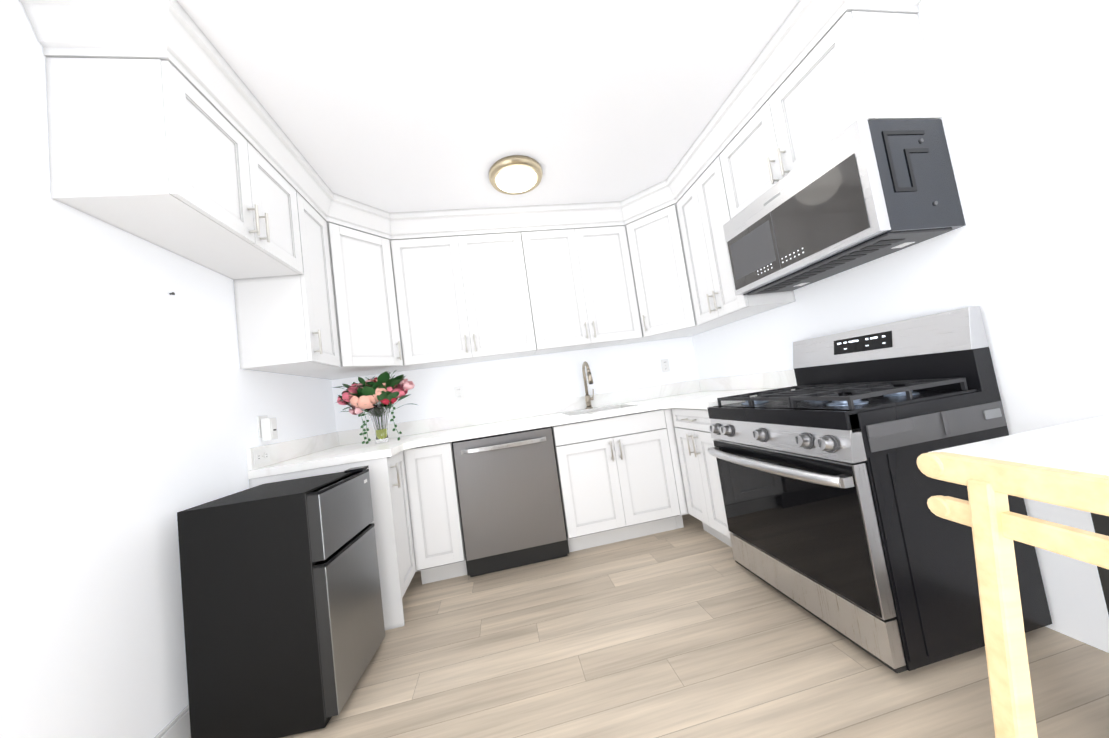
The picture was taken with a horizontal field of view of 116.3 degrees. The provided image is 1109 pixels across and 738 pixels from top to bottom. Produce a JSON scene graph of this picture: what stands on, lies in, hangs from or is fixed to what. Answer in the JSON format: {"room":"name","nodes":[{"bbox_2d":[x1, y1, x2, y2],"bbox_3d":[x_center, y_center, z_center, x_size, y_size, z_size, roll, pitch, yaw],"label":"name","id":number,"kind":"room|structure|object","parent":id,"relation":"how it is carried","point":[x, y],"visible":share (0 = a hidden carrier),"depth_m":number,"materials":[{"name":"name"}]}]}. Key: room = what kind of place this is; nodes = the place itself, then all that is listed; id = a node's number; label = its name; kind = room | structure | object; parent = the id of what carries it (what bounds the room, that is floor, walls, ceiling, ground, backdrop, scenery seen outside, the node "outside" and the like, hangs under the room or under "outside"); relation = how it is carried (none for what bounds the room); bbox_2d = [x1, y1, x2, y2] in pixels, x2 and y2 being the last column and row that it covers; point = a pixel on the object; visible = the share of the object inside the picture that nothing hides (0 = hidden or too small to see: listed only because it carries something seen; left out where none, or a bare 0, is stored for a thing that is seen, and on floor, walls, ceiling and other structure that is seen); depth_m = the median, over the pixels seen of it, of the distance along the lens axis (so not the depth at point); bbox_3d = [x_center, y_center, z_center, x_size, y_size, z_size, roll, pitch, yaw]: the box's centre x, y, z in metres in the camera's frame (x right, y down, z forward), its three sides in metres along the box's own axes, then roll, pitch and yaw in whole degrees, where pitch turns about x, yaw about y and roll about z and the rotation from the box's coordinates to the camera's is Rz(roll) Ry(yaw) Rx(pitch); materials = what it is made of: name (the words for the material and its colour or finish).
{"room":"kitchen","nodes":[
{"label":"kitchen","id":0,"kind":"room"},
{"bbox_2d":[0,0,335,737],"bbox_3d":[-1.351,0.013,0.131,0.120,2.440,5.000,-7,-4,-9],"label":"wall","id":1,"kind":"structure","parent":0,"point":[135,400],"depth_m":1.06,"materials":[{"name":"white paint"}]},
{"bbox_2d":[154,704,190,737],"bbox_3d":[-1.054,1.113,-0.396,0.014,0.112,4.070,-7,-4,-9],"label":"baseboard","id":2,"kind":"structure","parent":1,"relation":"attached to","point":[178,726],"depth_m":1.19,"materials":[{"name":"white wood"}]},
{"bbox_2d":[46,57,302,279],"bbox_3d":[-1.413,-0.726,1.422,0.361,0.455,0.708,-7,-4,-9],"label":"upper cabinet","id":3,"kind":"object","parent":1,"relation":"attached to","point":[164,154],"visible":1,"depth_m":1.12,"materials":[{"name":"white wood"}]},
{"bbox_2d":[257,415,267,437],"bbox_3d":[-1.524,0.301,1.805,0.008,0.115,0.072,-7,-4,-9],"label":"outlet","id":4,"kind":"object","parent":1,"relation":"attached to","point":[259,423],"visible":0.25,"depth_m":1.78,"materials":[{"name":"white plastic"}]},
{"bbox_2d":[261,417,277,440],"bbox_3d":[-1.494,0.315,1.808,0.046,0.115,0.056,-7,-4,-9],"label":"plug-in air freshener","id":5,"kind":"object","parent":4,"relation":"attached to","point":[269,430],"visible":1,"depth_m":1.78,"materials":[{"name":"white plastic"}]},
{"bbox_2d":[233,192,339,373],"bbox_3d":[-1.459,-0.457,1.914,0.361,0.906,0.318,-7,-4,-9],"label":"upper cabinet","id":6,"kind":"object","parent":1,"relation":"attached to","point":[286,324],"visible":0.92,"depth_m":1.76,"materials":[{"name":"white wood"}]},
{"bbox_2d":[246,432,341,470],"bbox_3d":[-1.544,0.477,2.108,0.020,0.105,0.904,-7,-4,-9],"label":"backsplash","id":7,"kind":"structure","parent":1,"relation":"attached to","point":[286,450],"depth_m":2.02,"materials":[{"name":"stone"}]},
{"bbox_2d":[253,448,269,465],"bbox_3d":[-1.472,0.440,1.734,0.008,0.072,0.115,-7,-4,-9],"label":"outlet","id":8,"kind":"object","parent":7,"relation":"attached to","point":[261,456],"visible":1,"depth_m":1.73,"materials":[{"name":"white plastic"}]},
{"bbox_2d":[283,223,414,379],"bbox_3d":[-1.407,-0.431,2.392,0.611,0.906,0.608,-7,-4,-9],"label":"upper cabinet","id":9,"kind":"object","parent":1,"relation":"attached to","point":[366,309],"visible":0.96,"depth_m":2.25,"materials":[{"name":"white wood"}]},
{"bbox_2d":[19,0,920,240],"bbox_3d":[-0.195,-1.184,1.817,2.987,0.161,1.630,-7,-4,-9],"label":"crown molding","id":10,"kind":"structure","parent":1,"relation":"attached to","point":[171,32],"depth_m":1.51,"materials":[{"name":"white wood"}]},
{"bbox_2d":[177,0,799,222],"bbox_3d":[-0.005,-1.438,0.470,3.230,0.100,5.240,-7,-4,-9],"label":"ceiling","id":11,"kind":"structure","parent":0,"point":[392,106],"depth_m":1.55,"materials":[{"name":"white paint"}]},
{"bbox_2d":[489,155,542,194],"bbox_3d":[-0.241,-1.197,2.174,0.340,0.075,0.340,-7,-4,-9],"label":"ceiling light","id":12,"kind":"object","parent":11,"relation":"attached to","point":[515,175],"visible":1,"depth_m":2.10,"materials":[{"name":"gold metal"}]},
{"bbox_2d":[332,240,698,445],"bbox_3d":[-0.216,0.047,2.903,3.230,2.440,0.120,-7,-4,-9],"label":"wall","id":13,"kind":"structure","parent":0,"point":[500,383],"depth_m":2.84,"materials":[{"name":"white paint"}]},
{"bbox_2d":[454,385,464,400],"bbox_3d":[-0.758,0.192,2.740,0.072,0.115,0.008,-7,-4,-9],"label":"electrical outlet","id":14,"kind":"object","parent":13,"relation":"attached to","point":[459,392],"visible":1,"depth_m":2.74,"materials":[{"name":"white plastic"}]},
{"bbox_2d":[391,232,535,369],"bbox_3d":[-0.672,-0.517,2.638,0.934,0.906,0.361,-7,-4,-9],"label":"upper cabinet","id":15,"kind":"object","parent":13,"relation":"attached to","point":[463,299],"visible":1,"depth_m":2.50,"materials":[{"name":"white wood"}]},
{"bbox_2d":[338,380,697,444],"bbox_3d":[-0.164,0.333,2.810,2.987,0.105,0.024,-7,-4,-9],"label":"backsplash","id":16,"kind":"structure","parent":13,"relation":"attached to","point":[352,436],"depth_m":2.78,"materials":[{"name":"stone"}]},
{"bbox_2d":[521,226,642,354],"bbox_3d":[0.195,-0.629,2.781,0.834,0.906,0.361,-7,-4,-9],"label":"upper cabinet","id":17,"kind":"object","parent":13,"relation":"attached to","point":[581,289],"visible":1,"depth_m":2.64,"materials":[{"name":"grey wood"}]},
{"bbox_2d":[661,359,669,372],"bbox_3d":[0.975,-0.031,3.026,0.072,0.115,0.008,-7,-4,-9],"label":"electrical outlet","id":18,"kind":"object","parent":13,"relation":"attached to","point":[665,365],"visible":1,"depth_m":3.02,"materials":[{"name":"white plastic"}]},
{"bbox_2d":[281,514,1108,737],"bbox_3d":[0.347,1.072,0.295,3.230,0.100,5.240,-7,-4,-9],"label":"floor","id":19,"kind":"structure","parent":0,"point":[691,628],"depth_m":1.25,"materials":[{"name":"brown wood"}]},
{"bbox_2d":[177,465,384,737],"bbox_3d":[-1.042,0.877,1.391,0.471,0.820,0.400,-8,-4,-5],"label":"mini fridge","id":20,"kind":"object","parent":19,"relation":"on","point":[284,628],"visible":1,"depth_m":1.20,"materials":[{"name":"black metal"}]},
{"bbox_2d":[249,451,415,629],"bbox_3d":[-1.115,0.914,1.842,0.666,0.830,0.318,-7,-4,-9],"label":"base cabinet","id":21,"kind":"object","parent":19,"relation":"on","point":[393,530],"visible":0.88,"depth_m":1.74,"materials":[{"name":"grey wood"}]},
{"bbox_2d":[403,442,466,583],"bbox_3d":[-1.067,0.940,2.309,0.905,0.830,0.628,-7,-4,-9],"label":"base cabinet","id":22,"kind":"object","parent":19,"relation":"on","point":[436,527],"visible":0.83,"depth_m":2.06,"materials":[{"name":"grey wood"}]},
{"bbox_2d":[247,388,794,478],"bbox_3d":[-0.057,0.461,2.264,2.987,0.250,1.109,-7,-4,-9],"label":"countertop","id":23,"kind":"structure","parent":22,"relation":"on","point":[348,453],"depth_m":2.15,"materials":[{"name":"stone"}]},
{"bbox_2d":[333,370,416,443],"bbox_3d":[-1.182,0.254,2.299,0.510,0.476,0.323,-7,-4,-9],"label":"flower vase","id":24,"kind":"object","parent":23,"relation":"on","point":[383,389],"visible":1,"depth_m":2.25,"materials":[{"name":"clear glass"}]},
{"bbox_2d":[582,361,593,408],"bbox_3d":[0.285,0.126,2.758,0.090,0.382,0.222,-7,-4,-9],"label":"faucet","id":25,"kind":"object","parent":23,"relation":"on","point":[588,399],"visible":1,"depth_m":2.81,"materials":[{"name":"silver metal"}]},
{"bbox_2d":[452,426,568,576],"bbox_3d":[-0.304,0.840,2.387,0.633,0.826,0.666,-7,-4,-9],"label":"dishwasher","id":26,"kind":"object","parent":19,"relation":"on","point":[510,501],"visible":1,"depth_m":2.11,"materials":[{"name":"silver metal"}]},
{"bbox_2d":[552,409,679,551],"bbox_3d":[0.377,0.752,2.529,0.765,0.830,0.666,-7,-4,-9],"label":"base cabinet","id":27,"kind":"object","parent":19,"relation":"on","point":[617,479],"visible":0.9,"depth_m":2.25,"materials":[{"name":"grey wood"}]},
{"bbox_2d":[663,408,688,528],"bbox_3d":[1.082,0.663,2.664,0.678,0.830,0.628,-7,-4,-9],"label":"base cabinet","id":28,"kind":"object","parent":19,"relation":"on","point":[670,427],"visible":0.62,"depth_m":2.31,"materials":[{"name":"white wood"}]},
{"bbox_2d":[671,408,731,547],"bbox_3d":[1.171,0.613,2.128,0.666,0.830,0.499,-7,-4,-9],"label":"base cabinet","id":29,"kind":"object","parent":19,"relation":"on","point":[701,482],"visible":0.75,"depth_m":2.07,"materials":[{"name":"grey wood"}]},
{"bbox_2d":[707,306,1051,673],"bbox_3d":[1.191,0.413,1.506,0.730,1.135,0.761,-7,-4,-9],"label":"gas range","id":30,"kind":"object","parent":19,"relation":"on","point":[829,488],"visible":1,"depth_m":1.19,"materials":[{"name":"black"}]},
{"bbox_2d":[916,452,1108,737],"bbox_3d":[0.428,0.572,0.273,0.502,0.862,0.500,-8,-4,-2],"label":"wood chair","id":31,"kind":"object","parent":19,"relation":"on","point":[991,520],"visible":1,"depth_m":0.45,"materials":[{"name":"yellow wood"}]},
{"bbox_2d":[928,415,1108,614],"bbox_3d":[1.406,0.515,0.595,0.650,0.747,0.690,-7,-4,-9],"label":"desk","id":32,"kind":"object","parent":19,"relation":"on","point":[1082,446],"visible":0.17,"depth_m":0.83,"materials":[{"name":"white laminate"}]},
{"bbox_2d":[692,0,1108,652],"bbox_3d":[1.693,-0.379,0.634,0.120,2.440,5.000,-7,-4,-9],"label":"wall","id":33,"kind":"structure","parent":0,"point":[1020,258],"depth_m":1.14,"materials":[{"name":"white paint"}]},
{"bbox_2d":[625,204,735,343],"bbox_3d":[0.918,-0.731,2.777,0.611,0.906,0.608,-7,-4,-9],"label":"upper cabinet","id":34,"kind":"object","parent":33,"relation":"attached to","point":[665,304],"visible":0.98,"depth_m":2.59,"materials":[{"name":"white wood"}]},
{"bbox_2d":[676,156,795,324],"bbox_3d":[1.125,-0.796,2.249,0.361,0.906,0.499,-7,-4,-9],"label":"upper cabinet","id":35,"kind":"object","parent":33,"relation":"attached to","point":[703,210],"visible":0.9,"depth_m":2.18,"materials":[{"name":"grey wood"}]},
{"bbox_2d":[698,370,796,391],"bbox_3d":[1.372,0.096,2.502,0.020,0.105,1.080,-7,-4,-9],"label":"backsplash","id":36,"kind":"structure","parent":33,"relation":"attached to","point":[786,378],"depth_m":2.41,"materials":[{"name":"stone"}]},
{"bbox_2d":[719,11,941,218],"bbox_3d":[1.186,-1.092,1.646,0.361,0.421,0.757,-7,-4,-9],"label":"upper cabinet","id":37,"kind":"object","parent":33,"relation":"attached to","point":[852,67],"visible":0.88,"depth_m":1.34,"materials":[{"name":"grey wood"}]},
{"bbox_2d":[723,119,965,295],"bbox_3d":[1.233,-0.668,1.612,0.383,0.424,0.758,-7,-4,-9],"label":"microwave","id":38,"kind":"object","parent":37,"relation":"attached to","point":[856,193],"visible":1,"depth_m":1.31,"materials":[{"name":"silver"}]}
]}

